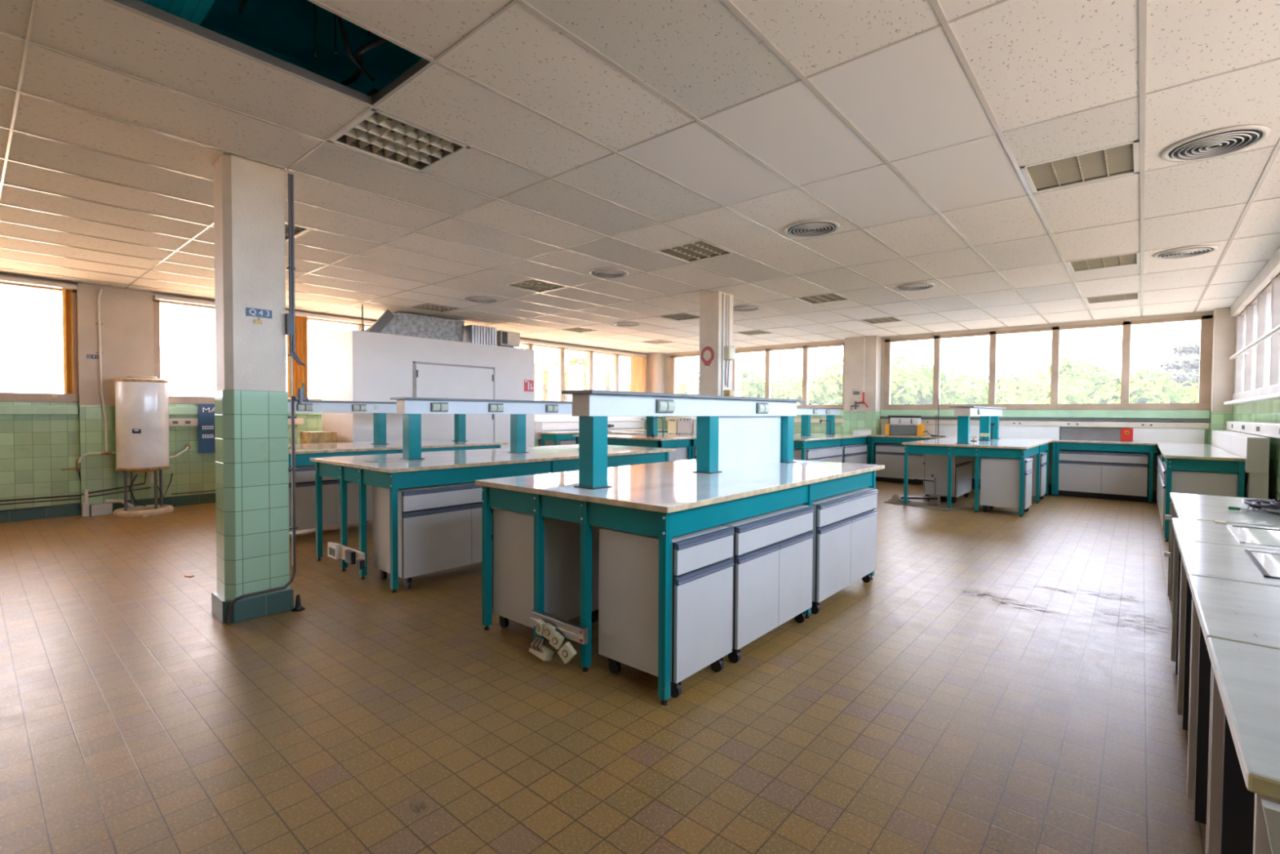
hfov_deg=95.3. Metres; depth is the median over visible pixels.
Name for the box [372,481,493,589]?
base cabinet
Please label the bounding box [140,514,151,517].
chip
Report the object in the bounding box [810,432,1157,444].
countertop
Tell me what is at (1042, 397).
broadleaf tree
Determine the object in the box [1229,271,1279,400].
window
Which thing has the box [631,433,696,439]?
countertop
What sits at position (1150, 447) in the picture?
lab bench
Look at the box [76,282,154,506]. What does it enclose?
pillar
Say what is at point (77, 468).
tap
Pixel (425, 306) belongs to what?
ceiling light
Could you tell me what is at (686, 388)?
broadleaf tree
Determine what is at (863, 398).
pipe
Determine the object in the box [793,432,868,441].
countertop
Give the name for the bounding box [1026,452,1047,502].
base cabinet
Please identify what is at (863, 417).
pillar
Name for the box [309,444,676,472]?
countertop
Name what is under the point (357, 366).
cold room
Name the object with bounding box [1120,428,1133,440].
alarm box
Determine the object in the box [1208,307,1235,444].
pillar
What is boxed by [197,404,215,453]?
poster
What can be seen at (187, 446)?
pipe
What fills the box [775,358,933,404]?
broadleaf tree
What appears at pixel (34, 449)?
wall
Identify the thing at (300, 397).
valve
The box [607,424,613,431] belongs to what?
clamp
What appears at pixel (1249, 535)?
tray
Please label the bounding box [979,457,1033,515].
base cabinet
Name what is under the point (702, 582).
base cabinet
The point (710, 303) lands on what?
pillar
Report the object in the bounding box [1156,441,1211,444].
countertop
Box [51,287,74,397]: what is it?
vertical blind
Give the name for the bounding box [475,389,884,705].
lab bench
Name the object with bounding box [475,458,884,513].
countertop
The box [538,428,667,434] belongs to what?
countertop
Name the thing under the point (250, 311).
number plate
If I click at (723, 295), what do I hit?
conduit
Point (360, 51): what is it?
cables
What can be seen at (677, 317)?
ceiling light
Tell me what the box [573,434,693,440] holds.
countertop
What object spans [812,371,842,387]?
broadleaf tree
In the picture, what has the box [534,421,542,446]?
box
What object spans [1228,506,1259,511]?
screwdriver
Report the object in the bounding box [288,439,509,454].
countertop
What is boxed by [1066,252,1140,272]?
ceiling light
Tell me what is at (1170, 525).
wooden post
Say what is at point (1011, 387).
broadleaf tree
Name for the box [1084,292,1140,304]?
ceiling light
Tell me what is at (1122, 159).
ceiling light
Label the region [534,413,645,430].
raceway
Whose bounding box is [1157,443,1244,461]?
countertop
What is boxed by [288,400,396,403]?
shelf
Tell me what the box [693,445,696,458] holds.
base cabinet
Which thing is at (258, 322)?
tab
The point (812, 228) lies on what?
ceiling vent
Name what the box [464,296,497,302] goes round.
ceiling vent
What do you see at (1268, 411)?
wall
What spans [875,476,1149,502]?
plinth
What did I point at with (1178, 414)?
trim
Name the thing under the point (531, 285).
ceiling light
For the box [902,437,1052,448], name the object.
countertop
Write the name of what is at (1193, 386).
broadleaf tree
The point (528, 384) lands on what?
safety sign
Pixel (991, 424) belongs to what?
tap
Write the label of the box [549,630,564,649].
power socket
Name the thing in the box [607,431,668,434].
countertop
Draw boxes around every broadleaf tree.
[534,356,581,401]
[677,371,749,394]
[690,366,813,404]
[740,376,774,392]
[771,373,802,395]
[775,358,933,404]
[795,370,841,395]
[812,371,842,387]
[890,364,1000,404]
[891,355,962,404]
[901,364,933,380]
[942,379,1017,404]
[995,371,1094,404]
[995,372,1037,399]
[1013,360,1189,403]
[1035,373,1101,403]
[1045,355,1102,383]
[1109,365,1198,403]
[1180,380,1199,395]
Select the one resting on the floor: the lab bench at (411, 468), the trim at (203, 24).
the lab bench at (411, 468)
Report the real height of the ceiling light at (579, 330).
0.119 m
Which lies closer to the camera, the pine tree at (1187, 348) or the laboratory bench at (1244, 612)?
the laboratory bench at (1244, 612)
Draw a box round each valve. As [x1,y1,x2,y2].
[294,382,308,403]
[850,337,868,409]
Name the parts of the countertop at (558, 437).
leg, leg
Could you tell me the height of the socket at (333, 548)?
0.120 m
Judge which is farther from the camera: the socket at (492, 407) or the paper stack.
the paper stack
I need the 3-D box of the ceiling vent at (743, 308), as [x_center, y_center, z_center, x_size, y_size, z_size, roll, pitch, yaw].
[1.590,-1.797,8.886,0.460,0.018,0.460,2,2,41]
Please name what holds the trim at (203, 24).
attached to the ceiling opening
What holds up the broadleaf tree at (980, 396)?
on the ground
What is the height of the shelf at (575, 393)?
0.019 m
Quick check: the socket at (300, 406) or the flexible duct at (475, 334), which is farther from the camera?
the flexible duct at (475, 334)
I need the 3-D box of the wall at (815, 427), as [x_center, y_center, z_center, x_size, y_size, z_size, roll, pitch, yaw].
[4.730,-0.739,12.603,11.920,3.620,0.300,2,2,41]
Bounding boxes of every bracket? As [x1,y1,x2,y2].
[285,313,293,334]
[360,304,367,331]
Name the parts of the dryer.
lid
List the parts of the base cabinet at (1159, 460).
door, door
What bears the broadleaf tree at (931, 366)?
on the ground
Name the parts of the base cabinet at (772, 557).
door, handle, drawer, handle, door, handle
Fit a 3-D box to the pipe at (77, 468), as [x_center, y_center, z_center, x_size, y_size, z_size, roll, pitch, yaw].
[-7.166,0.622,7.365,0.024,0.421,0.208,2,2,41]
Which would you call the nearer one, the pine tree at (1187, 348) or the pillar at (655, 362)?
the pillar at (655, 362)
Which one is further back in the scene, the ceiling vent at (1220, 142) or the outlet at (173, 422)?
the outlet at (173, 422)
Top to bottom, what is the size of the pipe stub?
0.100 m
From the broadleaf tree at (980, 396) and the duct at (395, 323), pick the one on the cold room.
the duct at (395, 323)
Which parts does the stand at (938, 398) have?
rod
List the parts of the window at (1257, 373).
curtain rail, glass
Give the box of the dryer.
[885,415,925,435]
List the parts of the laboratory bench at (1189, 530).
panel, panel, panel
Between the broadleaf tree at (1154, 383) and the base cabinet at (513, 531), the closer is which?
the base cabinet at (513, 531)
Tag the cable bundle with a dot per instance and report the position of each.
(1270, 505)
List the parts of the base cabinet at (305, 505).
handle, drawer, door, handle, door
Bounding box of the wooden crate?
[300,431,337,444]
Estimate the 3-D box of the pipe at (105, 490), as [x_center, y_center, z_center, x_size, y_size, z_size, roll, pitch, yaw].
[-7.911,0.827,6.488,0.102,0.459,8.500,2,2,41]
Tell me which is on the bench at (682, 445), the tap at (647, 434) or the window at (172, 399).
the tap at (647, 434)
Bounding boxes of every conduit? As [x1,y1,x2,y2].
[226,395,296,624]
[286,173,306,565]
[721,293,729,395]
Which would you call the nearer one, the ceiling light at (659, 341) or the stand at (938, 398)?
the stand at (938, 398)
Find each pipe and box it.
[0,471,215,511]
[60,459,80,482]
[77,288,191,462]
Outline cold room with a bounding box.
[321,329,534,448]
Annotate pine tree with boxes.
[1137,353,1199,390]
[1170,340,1199,386]
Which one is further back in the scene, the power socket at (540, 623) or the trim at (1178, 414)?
the trim at (1178, 414)
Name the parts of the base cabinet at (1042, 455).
door, drawer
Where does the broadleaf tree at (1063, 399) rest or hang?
on the ground
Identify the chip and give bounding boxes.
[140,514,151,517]
[1214,520,1226,524]
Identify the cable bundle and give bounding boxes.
[1240,497,1279,512]
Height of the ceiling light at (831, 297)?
0.119 m
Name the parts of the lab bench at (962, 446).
leg, leg, leg, leg, leg, leg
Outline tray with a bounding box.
[1226,524,1279,546]
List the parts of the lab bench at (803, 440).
leg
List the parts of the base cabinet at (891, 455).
drawer, handle, door, handle, handle, door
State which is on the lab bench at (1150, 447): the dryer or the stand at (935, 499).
the dryer
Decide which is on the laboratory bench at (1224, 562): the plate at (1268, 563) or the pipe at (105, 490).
the plate at (1268, 563)
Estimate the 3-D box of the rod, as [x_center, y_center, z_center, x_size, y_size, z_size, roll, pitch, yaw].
[-1.509,-2.035,2.709,0.026,0.620,0.026,0,2,-27]
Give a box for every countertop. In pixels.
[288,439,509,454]
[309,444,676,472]
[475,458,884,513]
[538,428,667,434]
[538,428,668,446]
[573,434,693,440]
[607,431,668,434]
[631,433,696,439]
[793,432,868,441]
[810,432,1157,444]
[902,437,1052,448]
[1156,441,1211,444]
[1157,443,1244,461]
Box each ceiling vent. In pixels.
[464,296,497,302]
[588,267,628,278]
[614,322,639,326]
[733,305,759,311]
[784,219,839,237]
[893,282,934,290]
[1153,245,1217,258]
[1161,124,1271,162]
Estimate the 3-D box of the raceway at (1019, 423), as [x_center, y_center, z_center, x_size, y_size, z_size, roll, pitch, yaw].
[4.710,-0.148,12.391,10.590,0.140,0.066,2,2,41]
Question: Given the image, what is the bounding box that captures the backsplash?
[880,423,1204,443]
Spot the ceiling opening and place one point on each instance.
(286, 28)
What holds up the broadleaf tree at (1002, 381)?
on the ground
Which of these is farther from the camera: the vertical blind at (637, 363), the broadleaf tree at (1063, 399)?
the broadleaf tree at (1063, 399)
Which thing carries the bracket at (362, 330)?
hanging from the ceiling
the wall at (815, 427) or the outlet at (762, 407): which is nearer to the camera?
the outlet at (762, 407)
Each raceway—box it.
[168,417,303,426]
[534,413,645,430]
[665,417,1209,428]
[1226,421,1279,438]
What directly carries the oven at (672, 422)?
on the lab bench at (685, 435)
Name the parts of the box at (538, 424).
panel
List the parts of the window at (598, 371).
glass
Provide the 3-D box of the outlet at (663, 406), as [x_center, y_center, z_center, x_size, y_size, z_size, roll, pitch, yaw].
[0.169,-0.130,3.658,0.024,0.071,0.155,2,2,41]
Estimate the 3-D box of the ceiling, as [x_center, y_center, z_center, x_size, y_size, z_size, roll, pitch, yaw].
[-1.006,-1.777,6.040,11.509,0.050,17.100,2,2,41]
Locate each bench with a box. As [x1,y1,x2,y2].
[288,400,509,466]
[309,397,676,592]
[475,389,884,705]
[573,416,693,461]
[631,433,696,459]
[793,407,868,460]
[810,432,1157,503]
[902,405,1052,516]
[1156,441,1244,541]
[1168,492,1279,599]
[1170,517,1279,700]
[1177,540,1279,790]
[1186,574,1279,853]
[1206,636,1279,853]
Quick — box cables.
[237,0,389,85]
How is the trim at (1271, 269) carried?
attached to the wall at (1268, 411)
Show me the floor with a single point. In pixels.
(1001, 681)
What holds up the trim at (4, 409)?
attached to the wall at (34, 449)
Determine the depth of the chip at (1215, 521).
3.00 m
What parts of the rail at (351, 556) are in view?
rail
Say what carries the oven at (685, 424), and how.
on the lab bench at (685, 435)
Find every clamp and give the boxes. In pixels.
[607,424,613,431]
[887,493,911,502]
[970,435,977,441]
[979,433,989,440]
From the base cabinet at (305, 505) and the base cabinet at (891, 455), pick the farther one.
the base cabinet at (891, 455)
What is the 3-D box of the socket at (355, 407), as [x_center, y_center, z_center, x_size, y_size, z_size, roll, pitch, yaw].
[-3.465,-0.236,7.201,0.012,0.085,0.170,2,2,41]
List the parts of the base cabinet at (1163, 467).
door, handle, door, handle, drawer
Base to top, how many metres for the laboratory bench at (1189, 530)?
0.800 m
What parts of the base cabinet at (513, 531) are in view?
door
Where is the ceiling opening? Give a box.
[202,0,422,91]
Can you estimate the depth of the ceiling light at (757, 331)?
11.64 m
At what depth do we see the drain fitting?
7.46 m
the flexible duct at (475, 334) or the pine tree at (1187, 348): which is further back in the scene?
the pine tree at (1187, 348)
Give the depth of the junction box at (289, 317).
3.90 m
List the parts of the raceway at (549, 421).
splash panel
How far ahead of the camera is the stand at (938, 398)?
11.17 m
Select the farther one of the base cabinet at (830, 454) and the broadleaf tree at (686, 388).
the broadleaf tree at (686, 388)
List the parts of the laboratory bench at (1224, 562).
panel, panel, panel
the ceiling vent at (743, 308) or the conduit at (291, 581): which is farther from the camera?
the ceiling vent at (743, 308)
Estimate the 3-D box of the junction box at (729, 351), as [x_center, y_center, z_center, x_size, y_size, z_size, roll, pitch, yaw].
[1.185,-0.982,7.772,0.110,0.180,0.160,2,2,41]
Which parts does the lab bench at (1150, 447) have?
leg, leg, leg, leg, leg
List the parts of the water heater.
leg, leg, tank, leg, leg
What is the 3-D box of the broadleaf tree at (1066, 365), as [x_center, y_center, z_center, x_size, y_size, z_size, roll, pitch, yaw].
[48.524,0.225,64.175,9.264,15.706,9.129,0,1,-21]
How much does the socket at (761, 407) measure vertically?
0.085 m
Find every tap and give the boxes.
[60,459,80,471]
[640,417,663,437]
[819,419,831,435]
[850,400,862,409]
[990,422,995,439]
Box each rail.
[327,541,364,569]
[529,608,587,644]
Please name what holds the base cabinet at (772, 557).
on the floor
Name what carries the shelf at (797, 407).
attached to the lab bench at (803, 440)
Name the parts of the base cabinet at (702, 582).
door, drawer, handle, handle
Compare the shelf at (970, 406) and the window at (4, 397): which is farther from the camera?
the shelf at (970, 406)
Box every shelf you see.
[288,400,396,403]
[390,397,572,403]
[561,389,804,401]
[796,407,844,408]
[949,405,1006,408]
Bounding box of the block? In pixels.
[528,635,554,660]
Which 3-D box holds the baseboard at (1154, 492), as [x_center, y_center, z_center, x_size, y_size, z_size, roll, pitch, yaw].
[4.624,1.004,12.511,11.290,0.140,0.030,2,2,41]
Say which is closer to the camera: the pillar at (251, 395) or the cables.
the cables
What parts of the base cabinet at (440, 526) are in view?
door, handle, drawer, handle, handle, door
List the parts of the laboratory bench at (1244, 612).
panel, panel, panel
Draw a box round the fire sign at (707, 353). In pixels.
[701,346,714,368]
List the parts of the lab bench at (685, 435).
leg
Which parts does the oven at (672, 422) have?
door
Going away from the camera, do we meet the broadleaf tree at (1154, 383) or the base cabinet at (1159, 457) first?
the base cabinet at (1159, 457)
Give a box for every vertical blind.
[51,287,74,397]
[286,315,307,398]
[630,355,646,392]
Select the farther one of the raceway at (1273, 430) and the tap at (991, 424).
the tap at (991, 424)
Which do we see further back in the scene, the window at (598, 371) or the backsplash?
the window at (598, 371)
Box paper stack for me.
[853,428,871,435]
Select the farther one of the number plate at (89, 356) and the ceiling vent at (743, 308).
the ceiling vent at (743, 308)
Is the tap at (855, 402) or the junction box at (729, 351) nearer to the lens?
the junction box at (729, 351)
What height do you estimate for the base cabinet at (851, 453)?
0.755 m
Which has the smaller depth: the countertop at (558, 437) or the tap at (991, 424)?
the tap at (991, 424)
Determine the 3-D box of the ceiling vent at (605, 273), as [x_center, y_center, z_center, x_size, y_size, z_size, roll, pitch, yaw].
[-0.357,-1.755,6.683,0.460,0.018,0.460,2,2,41]
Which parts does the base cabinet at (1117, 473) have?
door, handle, drawer, handle, door, handle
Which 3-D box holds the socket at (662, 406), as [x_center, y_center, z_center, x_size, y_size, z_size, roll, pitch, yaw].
[0.156,-0.130,3.668,0.012,0.085,0.170,2,2,41]
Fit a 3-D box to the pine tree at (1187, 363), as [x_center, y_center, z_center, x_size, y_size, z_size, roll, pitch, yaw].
[67.592,-0.754,73.885,9.482,17.403,9.584,1,1,18]
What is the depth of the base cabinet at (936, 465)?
9.00 m
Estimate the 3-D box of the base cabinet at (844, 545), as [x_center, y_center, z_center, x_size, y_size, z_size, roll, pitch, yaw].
[1.355,0.873,4.431,0.516,0.755,1.100,2,2,41]
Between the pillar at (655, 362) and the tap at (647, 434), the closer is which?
the tap at (647, 434)
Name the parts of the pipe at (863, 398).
lever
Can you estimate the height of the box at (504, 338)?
0.320 m
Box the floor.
[0,480,1206,853]
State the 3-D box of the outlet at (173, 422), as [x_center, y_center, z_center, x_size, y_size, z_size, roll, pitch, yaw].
[-6.447,-0.065,8.206,0.006,0.040,0.200,2,2,41]
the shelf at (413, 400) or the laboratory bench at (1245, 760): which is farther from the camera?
the shelf at (413, 400)
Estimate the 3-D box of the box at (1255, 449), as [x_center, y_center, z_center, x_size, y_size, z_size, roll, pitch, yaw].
[7.338,0.647,7.210,0.160,1.140,3.820,2,2,41]
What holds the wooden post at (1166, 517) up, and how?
on the floor
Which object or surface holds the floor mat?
on the floor
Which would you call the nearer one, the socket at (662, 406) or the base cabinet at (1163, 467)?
the socket at (662, 406)
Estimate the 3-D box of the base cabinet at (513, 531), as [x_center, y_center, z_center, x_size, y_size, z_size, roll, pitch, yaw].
[-0.576,0.880,3.704,0.476,0.755,0.560,2,2,41]
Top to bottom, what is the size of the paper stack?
0.145 m
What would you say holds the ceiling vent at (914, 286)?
in the ceiling
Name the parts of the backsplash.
panel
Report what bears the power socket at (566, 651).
attached to the rail at (577, 633)
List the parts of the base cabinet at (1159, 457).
door, door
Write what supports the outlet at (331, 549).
attached to the rail at (351, 556)
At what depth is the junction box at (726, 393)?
7.73 m
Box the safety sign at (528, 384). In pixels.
[524,379,533,391]
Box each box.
[497,330,519,347]
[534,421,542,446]
[723,390,737,396]
[724,346,735,360]
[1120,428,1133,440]
[1211,430,1269,498]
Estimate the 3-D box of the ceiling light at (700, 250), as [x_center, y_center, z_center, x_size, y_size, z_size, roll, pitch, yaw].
[0.547,-1.799,5.813,0.591,0.119,0.605,2,2,41]
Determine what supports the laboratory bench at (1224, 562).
on the floor
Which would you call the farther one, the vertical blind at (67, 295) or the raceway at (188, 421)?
the raceway at (188, 421)
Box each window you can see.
[0,281,78,402]
[153,299,370,404]
[520,342,630,400]
[671,342,844,409]
[883,314,1213,409]
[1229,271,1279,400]
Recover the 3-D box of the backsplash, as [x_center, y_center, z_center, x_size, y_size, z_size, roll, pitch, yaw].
[6.848,0.093,10.551,4.840,0.220,0.025,2,2,41]
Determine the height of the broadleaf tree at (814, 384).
12.237 m
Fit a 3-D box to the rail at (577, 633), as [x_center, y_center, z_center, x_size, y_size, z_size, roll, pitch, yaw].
[-0.440,1.067,3.124,0.425,0.080,0.037,2,2,41]
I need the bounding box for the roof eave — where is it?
[0,284,577,352]
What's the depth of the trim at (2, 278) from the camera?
8.36 m
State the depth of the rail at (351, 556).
4.69 m
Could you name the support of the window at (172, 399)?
in the wall at (34, 449)
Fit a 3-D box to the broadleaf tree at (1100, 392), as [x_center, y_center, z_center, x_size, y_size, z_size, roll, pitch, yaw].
[26.445,2.392,34.378,9.578,12.565,9.115,-1,2,-32]
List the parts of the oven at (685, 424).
door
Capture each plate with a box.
[87,354,98,359]
[246,307,271,318]
[1244,549,1279,578]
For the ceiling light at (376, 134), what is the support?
attached to the ceiling
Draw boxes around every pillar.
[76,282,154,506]
[211,152,293,622]
[644,353,665,429]
[698,290,733,395]
[843,335,881,464]
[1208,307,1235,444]
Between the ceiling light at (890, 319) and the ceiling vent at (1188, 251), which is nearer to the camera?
the ceiling vent at (1188, 251)
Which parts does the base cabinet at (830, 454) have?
handle, drawer, handle, handle, door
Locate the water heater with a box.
[112,375,173,516]
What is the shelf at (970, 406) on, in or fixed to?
attached to the lab bench at (962, 446)
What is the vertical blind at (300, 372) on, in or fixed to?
attached to the window at (172, 399)
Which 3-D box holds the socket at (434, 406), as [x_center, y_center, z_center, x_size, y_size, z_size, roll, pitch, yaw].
[-1.817,-0.180,5.284,0.012,0.085,0.170,2,2,41]
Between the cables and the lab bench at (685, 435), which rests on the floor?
the lab bench at (685, 435)
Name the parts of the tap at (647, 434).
spout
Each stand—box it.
[900,474,940,505]
[930,398,945,436]
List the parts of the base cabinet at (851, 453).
door, handle, drawer, handle, door, handle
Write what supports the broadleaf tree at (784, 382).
on the ground
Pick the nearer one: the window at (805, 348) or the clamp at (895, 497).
the clamp at (895, 497)
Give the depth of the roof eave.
9.36 m
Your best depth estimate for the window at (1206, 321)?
10.19 m
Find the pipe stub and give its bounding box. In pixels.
[290,594,305,611]
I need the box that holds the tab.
[253,317,262,324]
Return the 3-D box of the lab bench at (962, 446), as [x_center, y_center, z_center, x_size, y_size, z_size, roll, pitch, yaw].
[5.425,0.420,9.258,1.560,1.472,2.900,2,2,41]
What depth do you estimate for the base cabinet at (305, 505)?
6.23 m
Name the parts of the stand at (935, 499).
arm, post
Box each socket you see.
[296,403,312,411]
[327,541,339,559]
[351,404,366,411]
[430,402,448,411]
[488,403,503,412]
[535,618,546,635]
[542,622,555,639]
[545,404,558,412]
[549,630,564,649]
[557,641,576,663]
[655,399,673,413]
[755,402,768,413]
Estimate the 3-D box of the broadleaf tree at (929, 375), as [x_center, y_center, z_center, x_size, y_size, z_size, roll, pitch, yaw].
[18.388,1.804,41.874,9.640,13.289,10.130,1,2,35]
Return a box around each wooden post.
[1164,515,1172,602]
[1167,502,1171,596]
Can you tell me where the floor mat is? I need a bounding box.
[884,501,961,511]
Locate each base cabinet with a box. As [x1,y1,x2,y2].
[288,465,372,531]
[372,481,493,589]
[491,507,600,639]
[598,524,734,697]
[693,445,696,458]
[720,504,814,662]
[793,445,842,462]
[800,487,878,613]
[837,443,867,463]
[875,443,924,479]
[924,453,971,502]
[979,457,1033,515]
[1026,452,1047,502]
[1058,449,1148,496]
[1156,454,1162,505]
[1158,459,1166,514]
[1160,464,1228,530]
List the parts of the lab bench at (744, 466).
leg, leg, leg, plate, leg, plate, panel, leg, leg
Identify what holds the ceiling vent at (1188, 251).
in the ceiling
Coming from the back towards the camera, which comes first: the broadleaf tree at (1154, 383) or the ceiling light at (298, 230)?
the broadleaf tree at (1154, 383)
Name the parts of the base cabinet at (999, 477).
door, drawer, handle, handle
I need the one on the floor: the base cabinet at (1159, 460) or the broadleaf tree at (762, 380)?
the base cabinet at (1159, 460)
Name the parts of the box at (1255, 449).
panel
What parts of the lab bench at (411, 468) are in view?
leg, leg, leg, leg, plate, leg, leg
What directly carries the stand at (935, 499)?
on the floor mat
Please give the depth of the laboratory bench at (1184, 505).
3.45 m
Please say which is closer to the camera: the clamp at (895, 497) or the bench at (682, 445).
the clamp at (895, 497)
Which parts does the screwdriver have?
handle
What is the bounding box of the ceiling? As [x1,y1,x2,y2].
[0,0,1279,354]
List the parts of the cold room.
door frame, door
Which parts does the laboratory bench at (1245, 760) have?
panel, panel, panel, desk bracket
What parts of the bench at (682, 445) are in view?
leg, leg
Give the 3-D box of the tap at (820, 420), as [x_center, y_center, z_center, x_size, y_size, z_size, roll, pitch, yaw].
[3.686,0.005,11.603,0.231,0.310,0.040,2,2,41]
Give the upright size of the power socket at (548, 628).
0.081 m
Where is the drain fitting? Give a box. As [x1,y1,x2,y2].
[81,488,134,516]
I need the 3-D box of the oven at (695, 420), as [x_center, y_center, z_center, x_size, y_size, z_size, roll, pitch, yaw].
[1.339,0.000,11.458,0.500,0.300,0.320,2,2,41]
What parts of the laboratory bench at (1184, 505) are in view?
panel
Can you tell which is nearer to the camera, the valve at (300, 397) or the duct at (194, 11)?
the duct at (194, 11)
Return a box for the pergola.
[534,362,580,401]
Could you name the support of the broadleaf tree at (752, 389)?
on the ground
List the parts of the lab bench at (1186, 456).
leg, panel, leg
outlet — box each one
[172,421,190,423]
[328,546,334,555]
[657,400,675,412]
[757,403,769,413]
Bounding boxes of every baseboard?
[0,493,215,522]
[972,478,1156,499]
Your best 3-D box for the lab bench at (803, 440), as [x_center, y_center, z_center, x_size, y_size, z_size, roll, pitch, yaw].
[3.154,0.361,11.190,1.475,1.472,3.130,2,2,41]
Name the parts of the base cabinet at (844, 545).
door, handle, drawer, handle, door, handle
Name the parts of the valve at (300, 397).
lever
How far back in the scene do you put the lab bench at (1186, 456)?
6.15 m
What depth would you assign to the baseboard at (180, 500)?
7.41 m
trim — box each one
[0,275,647,356]
[0,404,321,414]
[200,21,369,94]
[796,409,1209,418]
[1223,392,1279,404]
[1230,247,1279,317]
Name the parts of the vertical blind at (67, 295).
cord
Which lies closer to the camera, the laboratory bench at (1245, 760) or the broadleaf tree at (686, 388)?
the laboratory bench at (1245, 760)
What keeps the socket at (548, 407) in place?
attached to the lab bench at (411, 468)
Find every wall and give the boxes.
[0,274,644,510]
[665,311,1213,491]
[1232,316,1279,499]
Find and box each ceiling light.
[211,222,311,241]
[327,88,471,173]
[405,302,460,312]
[502,278,568,293]
[559,327,598,333]
[640,339,675,344]
[653,240,735,262]
[657,312,699,320]
[734,329,772,335]
[793,293,849,304]
[858,316,903,324]
[1019,139,1139,194]
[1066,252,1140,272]
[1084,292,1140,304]
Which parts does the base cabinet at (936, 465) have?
door, handle, drawer, door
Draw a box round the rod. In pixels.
[314,4,316,57]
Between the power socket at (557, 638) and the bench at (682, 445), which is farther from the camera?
the bench at (682, 445)
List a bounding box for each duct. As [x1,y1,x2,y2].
[138,0,215,25]
[364,309,464,342]
[462,324,497,345]
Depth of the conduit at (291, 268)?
3.91 m
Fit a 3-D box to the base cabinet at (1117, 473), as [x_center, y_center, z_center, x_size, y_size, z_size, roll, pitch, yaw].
[7.566,0.734,9.550,1.120,0.655,0.496,2,2,41]
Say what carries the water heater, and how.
on the floor
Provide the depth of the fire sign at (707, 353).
7.78 m
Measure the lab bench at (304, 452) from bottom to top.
1.472 m
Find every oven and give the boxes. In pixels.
[667,417,677,433]
[677,417,696,434]
[693,419,696,434]

